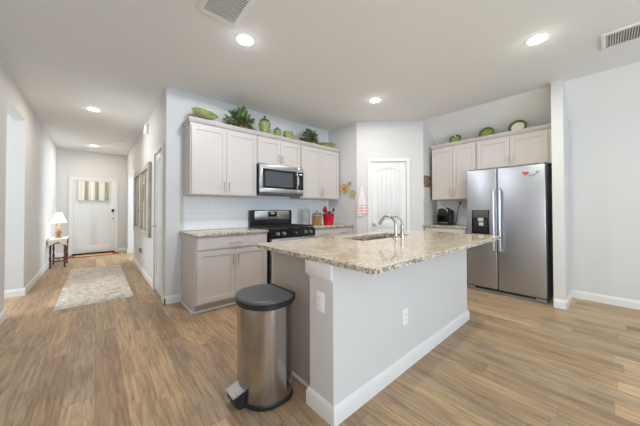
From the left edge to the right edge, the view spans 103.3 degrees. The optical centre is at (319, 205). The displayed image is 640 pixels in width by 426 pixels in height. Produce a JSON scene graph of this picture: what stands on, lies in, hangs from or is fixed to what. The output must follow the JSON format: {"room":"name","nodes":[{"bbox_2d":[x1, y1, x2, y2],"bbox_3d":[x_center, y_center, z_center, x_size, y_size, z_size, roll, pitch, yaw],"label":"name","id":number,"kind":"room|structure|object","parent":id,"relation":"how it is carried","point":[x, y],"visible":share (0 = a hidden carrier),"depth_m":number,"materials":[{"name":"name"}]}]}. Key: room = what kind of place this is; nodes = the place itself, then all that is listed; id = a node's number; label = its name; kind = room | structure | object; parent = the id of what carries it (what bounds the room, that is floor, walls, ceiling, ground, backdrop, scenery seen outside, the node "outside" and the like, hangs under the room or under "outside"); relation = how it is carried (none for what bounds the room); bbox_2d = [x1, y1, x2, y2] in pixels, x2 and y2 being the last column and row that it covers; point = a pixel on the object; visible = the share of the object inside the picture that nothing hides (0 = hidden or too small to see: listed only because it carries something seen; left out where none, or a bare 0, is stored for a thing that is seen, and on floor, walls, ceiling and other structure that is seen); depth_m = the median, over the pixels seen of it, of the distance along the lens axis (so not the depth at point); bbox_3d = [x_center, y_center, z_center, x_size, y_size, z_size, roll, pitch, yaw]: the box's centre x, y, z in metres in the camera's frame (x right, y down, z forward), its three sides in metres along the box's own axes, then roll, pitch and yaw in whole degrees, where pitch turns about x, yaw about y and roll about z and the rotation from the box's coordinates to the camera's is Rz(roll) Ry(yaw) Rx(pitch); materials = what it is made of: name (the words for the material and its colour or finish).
{"room":"kitchen","nodes":[
{"label":"kitchen","id":0,"kind":"room"},
{"bbox_2d":[4,113,12,290],"bbox_3d":[-4.860,-0.146,2.048,2.822,2.772,1.700,1,-1,-41],"label":"wall","id":1,"kind":"structure","parent":0,"point":[9,118],"depth_m":3.48,"materials":[{"name":"paint"}]},
{"bbox_2d":[4,288,24,298],"bbox_3d":[-5.217,1.197,2.616,2.858,0.104,0.016,1,-1,-41],"label":"baseboard","id":2,"kind":"structure","parent":1,"relation":"attached to","point":[15,292],"depth_m":3.49,"materials":[{"name":"paint"}]},
{"bbox_2d":[0,59,56,312],"bbox_3d":[-2.274,-0.160,1.341,0.120,2.772,13.417,1,-1,-41],"label":"wall","id":3,"kind":"structure","parent":0,"point":[34,153],"depth_m":3.58,"materials":[{"name":"paint"}]},
{"bbox_2d":[0,309,6,324],"bbox_3d":[-0.641,1.147,-0.419,0.016,0.104,8.646,1,-1,-41],"label":"baseboard","id":4,"kind":"structure","parent":3,"relation":"attached to","point":[3,315],"depth_m":2.73,"materials":[{"name":"paint"}]},
{"bbox_2d":[24,254,56,294],"bbox_3d":[-5.409,1.228,4.980,0.016,0.104,3.782,1,-1,-41],"label":"baseboard","id":5,"kind":"structure","parent":3,"relation":"attached to","point":[38,275],"depth_m":4.24,"materials":[{"name":"paint"}]},
{"bbox_2d":[56,148,126,252],"bbox_3d":[-6.178,-0.079,6.923,1.700,2.772,0.120,1,-1,-41],"label":"wall","id":6,"kind":"structure","parent":0,"point":[70,163],"depth_m":6.83,"materials":[{"name":"paint"}]},
{"bbox_2d":[68,177,117,255],"bbox_3d":[-6.123,0.276,6.874,0.997,2.060,0.018,1,-1,-41],"label":"trim","id":7,"kind":"structure","parent":6,"relation":"attached to","point":[70,217],"depth_m":6.73,"materials":[{"name":"paint"}]},
{"bbox_2d":[72,180,114,255],"bbox_3d":[-6.111,0.314,6.860,0.867,1.985,0.114,1,-1,-41],"label":"door","id":8,"kind":"structure","parent":6,"relation":"in","point":[93,221],"depth_m":6.85,"materials":[{"name":"paint"}]},
{"bbox_2d":[77,180,110,200],"bbox_3d":[-6.111,-0.407,6.854,0.680,0.532,0.058,1,-1,-41],"label":"curtain valance","id":9,"kind":"object","parent":8,"relation":"attached to","point":[92,190],"visible":1,"depth_m":6.84,"materials":[{"name":"fabric"}]},
{"bbox_2d":[126,87,176,295],"bbox_3d":[-3.736,-0.105,5.322,0.120,2.772,5.512,1,-1,-41],"label":"wall","id":10,"kind":"structure","parent":0,"point":[162,122],"depth_m":3.33,"materials":[{"name":"paint"}]},
{"bbox_2d":[133,161,151,237],"bbox_3d":[-3.417,-0.086,4.835,0.045,1.224,2.120,1,-1,-41],"label":"wall mirror","id":11,"kind":"object","parent":10,"relation":"attached to","point":[142,178],"visible":1,"depth_m":4.61,"materials":[{"name":"brown wood"}]},
{"bbox_2d":[135,176,138,227],"bbox_3d":[-3.749,-0.080,5.229,0.014,1.044,0.910,1,-1,-41],"label":"mirror glass","id":12,"kind":"object","parent":11,"relation":"attached to","point":[136,177],"depth_m":5.21,"materials":[{"name":"silver metal"}]},
{"bbox_2d":[141,170,146,230],"bbox_3d":[-3.067,-0.092,4.457,0.014,1.044,0.910,1,-1,-41],"label":"mirror glass","id":13,"kind":"object","parent":11,"relation":"attached to","point":[143,172],"depth_m":4.45,"materials":[{"name":"silver metal"}]},
{"bbox_2d":[133,256,151,287],"bbox_3d":[-3.456,1.223,4.888,0.016,0.104,2.810,1,-1,-41],"label":"baseboard","id":14,"kind":"structure","parent":10,"relation":"attached to","point":[146,276],"depth_m":4.57,"materials":[{"name":"paint"}]},
{"bbox_2d":[144,124,147,133],"bbox_3d":[-3.014,-1.333,4.389,0.050,0.150,0.180,1,-1,-41],"label":"door chime","id":15,"kind":"object","parent":10,"relation":"attached to","point":[145,125],"visible":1,"depth_m":4.33,"materials":[{"name":"white plastic"}]},
{"bbox_2d":[151,150,161,296],"bbox_3d":[-2.287,0.235,3.577,0.107,2.015,0.600,1,-1,-41],"label":"door","id":16,"kind":"structure","parent":10,"relation":"in","point":[157,226],"depth_m":3.66,"materials":[{"name":"paint"}]},
{"bbox_2d":[152,142,163,301],"bbox_3d":[-2.291,0.211,3.578,0.018,2.088,0.716,1,-1,-41],"label":"trim","id":17,"kind":"structure","parent":10,"relation":"attached to","point":[161,146],"depth_m":3.34,"materials":[{"name":"paint"}]},
{"bbox_2d":[162,294,165,304],"bbox_3d":[-2.000,1.198,3.239,0.016,0.104,0.151,1,-1,-41],"label":"baseboard","id":18,"kind":"structure","parent":10,"relation":"attached to","point":[163,296],"depth_m":3.20,"materials":[{"name":"paint"}]},
{"bbox_2d":[176,90,328,293],"bbox_3d":[-0.850,-0.125,4.269,2.812,2.772,0.128,1,-1,-41],"label":"wall","id":19,"kind":"structure","parent":0,"point":[199,212],"depth_m":3.66,"materials":[{"name":"white paint"}]},
{"bbox_2d":[164,294,180,304],"bbox_3d":[-1.884,1.198,3.251,0.205,0.104,0.016,1,-1,-41],"label":"baseboard","id":20,"kind":"structure","parent":19,"relation":"attached to","point":[176,298],"depth_m":3.25,"materials":[{"name":"paint"}]},
{"bbox_2d":[182,116,257,197],"bbox_3d":[-1.359,-0.611,3.502,0.921,0.955,0.372,1,-1,-41],"label":"upper cabinet","id":21,"kind":"object","parent":19,"relation":"attached to","point":[220,159],"visible":1,"depth_m":3.34,"materials":[{"name":"paint"}]},
{"bbox_2d":[191,107,217,119],"bbox_3d":[-1.492,-1.201,3.292,0.329,0.170,0.169,1,-1,-44],"label":"oval dish","id":22,"kind":"object","parent":21,"relation":"on","point":[201,112],"visible":1,"depth_m":3.33,"materials":[{"name":"green ceramic"}]},
{"bbox_2d":[223,106,256,129],"bbox_3d":[-1.143,-1.248,3.619,0.531,0.395,0.336,1,-1,-41],"label":"leafy plant","id":23,"kind":"object","parent":21,"relation":"on","point":[240,114],"visible":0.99,"depth_m":3.59,"materials":[{"name":"green plant"}]},
{"bbox_2d":[257,131,301,167],"bbox_3d":[-0.716,-0.849,4.074,0.793,0.465,0.372,1,-1,-41],"label":"upper cabinet","id":24,"kind":"object","parent":19,"relation":"attached to","point":[272,149],"visible":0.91,"depth_m":3.93,"materials":[{"name":"paint"}]},
{"bbox_2d":[258,116,270,132],"bbox_3d":[-0.844,-1.229,3.863,0.184,0.288,0.184,1,-1,-41],"label":"lidded jar","id":25,"kind":"object","parent":24,"relation":"on","point":[264,124],"visible":0.82,"depth_m":3.80,"materials":[{"name":"green ceramic"}]},
{"bbox_2d":[273,127,281,135],"bbox_3d":[-0.669,-1.164,3.989,0.129,0.161,0.129,1,-1,-41],"label":"lidded jar","id":26,"kind":"object","parent":24,"relation":"on","point":[277,131],"visible":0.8,"depth_m":3.94,"materials":[{"name":"green ceramic"}]},
{"bbox_2d":[256,163,302,196],"bbox_3d":[-0.680,-0.390,4.028,0.788,0.445,0.461,1,-1,-41],"label":"microwave","id":27,"kind":"object","parent":24,"relation":"attached to","point":[272,180],"visible":0.98,"depth_m":3.86,"materials":[{"name":"silver metal"}]},
{"bbox_2d":[283,131,294,138],"bbox_3d":[-0.511,-1.142,4.131,0.186,0.120,0.164,0,-1,4],"label":"cup","id":28,"kind":"object","parent":24,"relation":"on","point":[289,134],"visible":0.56,"depth_m":4.07,"materials":[{"name":"green ceramic"}]},
{"bbox_2d":[290,141,339,199],"bbox_3d":[-0.074,-0.598,4.637,0.915,0.955,0.372,1,-1,-41],"label":"upper cabinet","id":29,"kind":"object","parent":19,"relation":"attached to","point":[319,164],"visible":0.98,"depth_m":4.50,"materials":[{"name":"paint"}]},
{"bbox_2d":[299,128,318,143],"bbox_3d":[-0.180,-1.216,4.469,0.416,0.302,0.295,0,-1,-14],"label":"leafy plant","id":30,"kind":"object","parent":29,"relation":"on","point":[310,135],"visible":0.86,"depth_m":4.43,"materials":[{"name":"green plant"}]},
{"bbox_2d":[318,142,334,147],"bbox_3d":[0.106,-1.114,4.780,0.370,0.078,0.370,1,-1,-41],"label":"serving bowl","id":31,"kind":"object","parent":29,"relation":"on","point":[328,144],"visible":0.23,"depth_m":4.64,"materials":[{"name":"green ceramic"}]},
{"bbox_2d":[0,0,639,155],"bbox_3d":[-1.675,-1.579,2.013,8.530,0.080,14.000,1,-1,-41],"label":"ceiling","id":32,"kind":"structure","parent":0,"point":[319,64],"depth_m":2.59,"materials":[{"name":"paint"}]},
{"bbox_2d":[85,107,101,111],"bbox_3d":[-3.531,-1.504,3.949,0.192,0.010,0.192,1,-1,-41],"label":"recessed light","id":33,"kind":"object","parent":32,"relation":"in","point":[88,108],"visible":1,"depth_m":3.94,"materials":[{"name":"white plastic"}]},
{"bbox_2d":[198,0,255,26],"bbox_3d":[-0.714,-1.532,1.928,0.304,0.019,0.380,1,-1,-41],"label":"ceiling vent","id":34,"kind":"object","parent":32,"relation":"in","point":[231,12],"visible":1,"depth_m":1.97,"materials":[{"name":"white plastic"}]},
{"bbox_2d":[234,32,255,46],"bbox_3d":[-0.691,-1.532,2.341,0.192,0.010,0.192,1,-1,-41],"label":"recessed light","id":35,"kind":"object","parent":32,"relation":"in","point":[244,39],"visible":1,"depth_m":2.33,"materials":[{"name":"white plastic"}]},
{"bbox_2d":[368,97,381,102],"bbox_3d":[0.792,-1.518,3.643,0.192,0.010,0.192,1,-1,-41],"label":"recessed light","id":36,"kind":"object","parent":32,"relation":"in","point":[374,99],"visible":1,"depth_m":3.63,"materials":[{"name":"white plastic"}]},
{"bbox_2d":[524,32,550,45],"bbox_3d":[2.006,-1.537,2.342,0.192,0.010,0.192,1,-1,-41],"label":"recessed light","id":37,"kind":"object","parent":32,"relation":"in","point":[538,38],"visible":1,"depth_m":2.33,"materials":[{"name":"white plastic"}]},
{"bbox_2d":[601,22,639,50],"bbox_3d":[2.795,-1.536,2.237,0.320,0.018,0.420,1,-1,-41],"label":"ceiling vent","id":38,"kind":"object","parent":32,"relation":"in","point":[629,33],"visible":1,"depth_m":2.30,"materials":[{"name":"white plastic"}]},
{"bbox_2d":[0,251,639,425],"bbox_3d":[-1.343,1.266,2.264,9.400,0.060,14.000,1,-1,-41],"label":"floor","id":39,"kind":"structure","parent":0,"point":[136,360],"depth_m":1.92,"materials":[{"name":"brown wood"}]},
{"bbox_2d":[49,237,68,268],"bbox_3d":[-5.620,0.992,5.456,0.270,0.590,0.580,1,-1,-41],"label":"side table","id":40,"kind":"object","parent":39,"relation":"on","point":[51,248],"visible":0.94,"depth_m":5.33,"materials":[{"name":"brown wood"}]},
{"bbox_2d":[48,237,68,246],"bbox_3d":[-5.620,0.765,5.459,0.274,0.145,0.604,1,-1,-41],"label":"table runner","id":41,"kind":"object","parent":40,"relation":"on","point":[63,240],"visible":0.94,"depth_m":5.27,"materials":[{"name":"beige fabric"}]},
{"bbox_2d":[50,211,66,237],"bbox_3d":[-5.615,0.401,5.442,0.268,0.576,0.268,1,-1,-41],"label":"table lamp","id":42,"kind":"object","parent":41,"relation":"on","point":[58,217],"visible":1,"depth_m":5.40,"materials":[{"name":"white fabric"}]},
{"bbox_2d":[53,264,132,310],"bbox_3d":[-3.731,1.242,4.232,0.792,0.045,2.609,1,-1,-41],"label":"runner rug","id":43,"kind":"object","parent":39,"relation":"on","point":[85,286],"visible":1,"depth_m":3.83,"materials":[{"name":"fabric"}]},
{"bbox_2d":[68,252,117,258],"bbox_3d":[-5.950,1.296,6.681,0.980,0.014,0.380,1,-1,-41],"label":"door mat","id":44,"kind":"object","parent":39,"relation":"on","point":[109,253],"visible":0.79,"depth_m":6.58,"materials":[{"name":"brown fabric"}]},
{"bbox_2d":[180,232,266,314],"bbox_3d":[-1.257,0.804,3.365,0.929,0.893,0.682,1,-1,-41],"label":"base cabinet","id":45,"kind":"object","parent":39,"relation":"on","point":[213,268],"visible":0.81,"depth_m":3.07,"materials":[{"name":"paint"}]},
{"bbox_2d":[179,227,268,236],"bbox_3d":[-1.268,0.342,3.374,0.945,0.030,0.664,1,-1,-41],"label":"countertop","id":46,"kind":"structure","parent":45,"relation":"on","point":[228,231],"depth_m":3.21,"materials":[{"name":"stone"}]},
{"bbox_2d":[226,283,294,411],"bbox_3d":[-0.406,0.899,1.665,0.386,0.653,0.392,1,-1,-41],"label":"trash can","id":47,"kind":"object","parent":39,"relation":"on","point":[263,383],"visible":1,"depth_m":1.54,"materials":[{"name":"metal"}]},
{"bbox_2d":[248,210,314,283],"bbox_3d":[-0.573,0.661,3.896,0.762,1.190,0.762,1,-1,-41],"label":"range","id":48,"kind":"object","parent":39,"relation":"on","point":[278,222],"visible":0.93,"depth_m":3.83,"materials":[{"name":"black metal"}]},
{"bbox_2d":[251,226,312,229],"bbox_3d":[-0.581,0.333,3.908,0.752,0.020,0.610,1,-1,-41],"label":"cooktop","id":49,"kind":"object","parent":48,"relation":"in","point":[257,227],"depth_m":3.70,"materials":[{"name":"black metal"}]},
{"bbox_2d":[314,226,351,237],"bbox_3d":[0.035,0.816,4.505,0.947,0.893,0.682,1,-1,-41],"label":"base cabinet","id":50,"kind":"object","parent":39,"relation":"on","point":[323,232],"visible":0.16,"depth_m":4.26,"materials":[{"name":"paint"}]},
{"bbox_2d":[310,223,352,228],"bbox_3d":[0.032,0.354,4.522,0.942,0.030,0.664,1,-1,-41],"label":"countertop","id":51,"kind":"structure","parent":50,"relation":"on","point":[323,225],"depth_m":4.34,"materials":[{"name":"stone"}]},
{"bbox_2d":[301,206,309,224],"bbox_3d":[-0.256,0.175,4.481,0.144,0.328,0.144,1,-1,-41],"label":"glass canister","id":52,"kind":"object","parent":51,"relation":"on","point":[305,212],"visible":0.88,"depth_m":4.42,"materials":[{"name":"white"}]},
{"bbox_2d":[312,211,321,225],"bbox_3d":[-0.054,0.209,4.312,0.164,0.254,0.164,1,-1,-41],"label":"glass canister","id":53,"kind":"object","parent":51,"relation":"on","point":[316,217],"visible":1,"depth_m":4.24,"materials":[{"name":"white"}]},
{"bbox_2d":[323,214,333,224],"bbox_3d":[0.149,0.238,4.490,0.216,0.200,0.216,1,-1,-41],"label":"utensil crock","id":54,"kind":"object","parent":51,"relation":"on","point":[328,219],"visible":0.87,"depth_m":4.41,"materials":[{"name":"red ceramic"}]},
{"bbox_2d":[272,249,469,425],"bbox_3d":[0.561,0.787,2.405,2.076,0.893,0.874,1,-1,-41],"label":"kitchen island","id":55,"kind":"object","parent":39,"relation":"on","point":[345,355],"visible":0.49,"depth_m":1.72,"materials":[{"name":"paint"}]},
{"bbox_2d":[316,290,323,313],"bbox_3d":[-0.001,0.567,1.498,0.010,0.120,0.076,1,-1,-41],"label":"wall outlet","id":56,"kind":"object","parent":55,"relation":"attached to","point":[319,295],"visible":1,"depth_m":1.49,"materials":[{"name":"white plastic"}]},
{"bbox_2d":[257,229,500,274],"bbox_3d":[0.671,0.322,2.327,2.140,0.030,1.163,1,-1,-41],"label":"island countertop","id":57,"kind":"structure","parent":55,"relation":"on","point":[374,257],"depth_m":1.83,"materials":[{"name":"stone"}]},
{"bbox_2d":[354,236,393,240],"bbox_3d":[0.591,0.427,2.583,0.844,0.168,0.334,1,-1,-41],"label":"sink","id":58,"kind":"object","parent":57,"relation":"in","point":[379,237],"visible":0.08,"depth_m":2.78,"materials":[{"name":"metal"}]},
{"bbox_2d":[378,215,404,238],"bbox_3d":[0.692,0.198,2.461,0.164,0.222,0.224,1,-1,-41],"label":"faucet","id":59,"kind":"object","parent":57,"relation":"on","point":[385,216],"visible":0.98,"depth_m":2.42,"materials":[{"name":"silver metal"}]},
{"bbox_2d":[402,308,407,325],"bbox_3d":[0.643,0.837,1.909,0.076,0.120,0.010,1,-1,-41],"label":"wall outlet","id":60,"kind":"object","parent":55,"relation":"attached to","point":[405,311],"visible":1,"depth_m":1.90,"materials":[{"name":"white plastic"}]},
{"bbox_2d":[424,227,467,284],"bbox_3d":[2.231,0.809,4.347,0.597,0.893,0.692,1,-1,-41],"label":"base cabinet","id":61,"kind":"object","parent":39,"relation":"on","point":[434,229],"visible":0.03,"depth_m":4.11,"materials":[{"name":"paint"}]},
{"bbox_2d":[423,224,466,228],"bbox_3d":[2.247,0.348,4.356,0.569,0.030,0.703,1,-1,-41],"label":"countertop","id":62,"kind":"structure","parent":61,"relation":"on","point":[429,225],"depth_m":4.26,"materials":[{"name":"stone"}]},
{"bbox_2d":[437,207,454,224],"bbox_3d":[2.233,0.180,4.511,0.299,0.309,0.210,1,-1,-41],"label":"coffee maker","id":63,"kind":"object","parent":62,"relation":"on","point":[445,216],"visible":1,"depth_m":4.45,"materials":[{"name":"black plastic"}]},
{"bbox_2d":[467,163,553,303],"bbox_3d":[2.737,0.350,3.698,0.667,1.784,0.915,1,-1,-41],"label":"refrigerator","id":64,"kind":"object","parent":39,"relation":"on","point":[512,205],"visible":0.97,"depth_m":3.46,"materials":[{"name":"grey metal"}]},
{"bbox_2d":[328,122,356,233],"bbox_3d":[0.459,-0.120,4.851,0.120,2.772,0.748,1,-1,-41],"label":"wall","id":65,"kind":"structure","parent":0,"point":[344,138],"depth_m":4.72,"materials":[{"name":"paint"}]},
{"bbox_2d":[340,183,348,193],"bbox_3d":[0.460,-0.320,4.733,0.041,0.217,0.232,1,-1,-41],"label":"flower ornament","id":66,"kind":"object","parent":65,"relation":"attached to","point":[344,188],"visible":1,"depth_m":4.73,"materials":[{"name":"gold metal"}]},
{"bbox_2d":[349,190,356,197],"bbox_3d":[0.587,-0.221,4.588,0.035,0.163,0.190,1,-1,-41],"label":"flower ornament","id":67,"kind":"object","parent":65,"relation":"attached to","point":[352,193],"visible":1,"depth_m":4.58,"materials":[{"name":"green paint"}]},
{"bbox_2d":[357,120,423,233],"bbox_3d":[1.246,-0.126,4.555,1.165,2.772,0.120,0,-1,3],"label":"wall","id":68,"kind":"structure","parent":0,"point":[375,139],"depth_m":4.50,"materials":[{"name":"paint"}]},
{"bbox_2d":[357,184,367,215],"bbox_3d":[0.756,-0.112,4.503,0.198,0.576,0.041,0,-1,3],"label":"dish towel","id":69,"kind":"object","parent":68,"relation":"hanging from","point":[362,208],"visible":1,"depth_m":4.50,"materials":[{"name":"white fabric"}]},
{"bbox_2d":[367,158,409,231],"bbox_3d":[1.217,0.208,4.484,0.739,2.103,0.018,0,-1,3],"label":"trim","id":70,"kind":"structure","parent":68,"relation":"attached to","point":[407,160],"depth_m":4.49,"materials":[{"name":"paint"}]},
{"bbox_2d":[371,162,406,231],"bbox_3d":[1.220,0.233,4.488,0.623,2.030,0.119,0,-1,3],"label":"door","id":71,"kind":"structure","parent":68,"relation":"in","point":[388,179],"depth_m":4.51,"materials":[{"name":"paint"}]},
{"bbox_2d":[423,121,436,224],"bbox_3d":[2.030,-0.125,4.723,0.657,2.772,0.120,1,-1,-41],"label":"wall","id":72,"kind":"structure","parent":0,"point":[430,206],"depth_m":4.60,"materials":[{"name":"paint"}]},
{"bbox_2d":[424,175,430,198],"bbox_3d":[1.925,-0.331,4.548,0.250,0.420,0.006,1,-1,-41],"label":"wall calendar","id":73,"kind":"object","parent":72,"relation":"attached to","point":[427,191],"visible":1,"depth_m":4.54,"materials":[{"name":"white paper"}]},
{"bbox_2d":[424,175,430,187],"bbox_3d":[1.924,-0.436,4.550,0.250,0.210,0.005,1,-1,-41],"label":"picture","id":74,"kind":"object","parent":73,"relation":"on","point":[426,178],"depth_m":4.54},
{"bbox_2d":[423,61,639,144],"bbox_3d":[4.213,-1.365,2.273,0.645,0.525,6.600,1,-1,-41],"label":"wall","id":75,"kind":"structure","parent":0,"point":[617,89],"depth_m":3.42,"materials":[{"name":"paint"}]},
{"bbox_2d":[437,107,639,300],"bbox_3d":[4.365,-0.059,2.477,0.128,2.572,6.335,1,-1,-41],"label":"wall","id":76,"kind":"structure","parent":0,"point":[604,149],"depth_m":3.23,"materials":[{"name":"paint"}]},
{"bbox_2d":[431,138,476,200],"bbox_3d":[2.354,-0.587,4.378,0.392,0.965,0.715,1,-1,-41],"label":"upper cabinet","id":77,"kind":"object","parent":76,"relation":"attached to","point":[451,164],"visible":0.9,"depth_m":4.27,"materials":[{"name":"paint"}]},
{"bbox_2d":[449,134,460,142],"bbox_3d":[2.347,-1.126,4.384,0.120,0.214,0.200,1,-1,-41],"label":"plate","id":78,"kind":"object","parent":77,"relation":"on","point":[456,137],"visible":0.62,"depth_m":4.38,"materials":[{"name":"green ceramic"}]},
{"bbox_2d":[476,123,551,169],"bbox_3d":[2.886,-0.822,3.778,0.392,0.513,0.892,1,-1,-41],"label":"upper cabinet","id":79,"kind":"object","parent":76,"relation":"attached to","point":[521,147],"visible":0.96,"depth_m":3.63,"materials":[{"name":"paint"}]},
{"bbox_2d":[479,127,493,136],"bbox_3d":[2.658,-1.139,4.031,0.122,0.227,0.214,1,-1,-41],"label":"plate","id":80,"kind":"object","parent":79,"relation":"on","point":[486,131],"visible":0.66,"depth_m":4.03,"materials":[{"name":"green ceramic"}]},
{"bbox_2d":[508,120,526,130],"bbox_3d":[2.919,-1.148,3.735,0.124,0.237,0.224,1,-1,-41],"label":"plate","id":81,"kind":"object","parent":79,"relation":"on","point":[518,124],"visible":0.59,"depth_m":3.73,"materials":[{"name":"beige ceramic"}]},
{"bbox_2d":[571,289,639,309],"bbox_3d":[4.914,1.164,1.745,0.016,0.104,4.538,1,-1,-41],"label":"baseboard","id":82,"kind":"structure","parent":76,"relation":"attached to","point":[617,301],"depth_m":3.20,"materials":[{"name":"paint"}]},
{"bbox_2d":[551,79,570,300],"bbox_3d":[3.140,-0.146,3.297,0.640,2.772,0.107,1,-1,-41],"label":"wall","id":83,"kind":"structure","parent":0,"point":[559,116],"depth_m":3.10,"materials":[{"name":"paint"}]},
{"bbox_2d":[554,298,567,309],"bbox_3d":[2.902,1.185,3.057,0.016,0.104,0.123,1,-1,-41],"label":"baseboard","id":84,"kind":"structure","parent":83,"relation":"attached to","point":[558,303],"depth_m":3.05,"materials":[{"name":"paint"}]},
{"bbox_2d":[566,290,572,309],"bbox_3d":[3.178,1.187,3.228,0.656,0.104,0.016,1,-1,-41],"label":"baseboard","id":85,"kind":"structure","parent":83,"relation":"attached to","point":[569,298],"depth_m":3.16,"materials":[{"name":"paint"}]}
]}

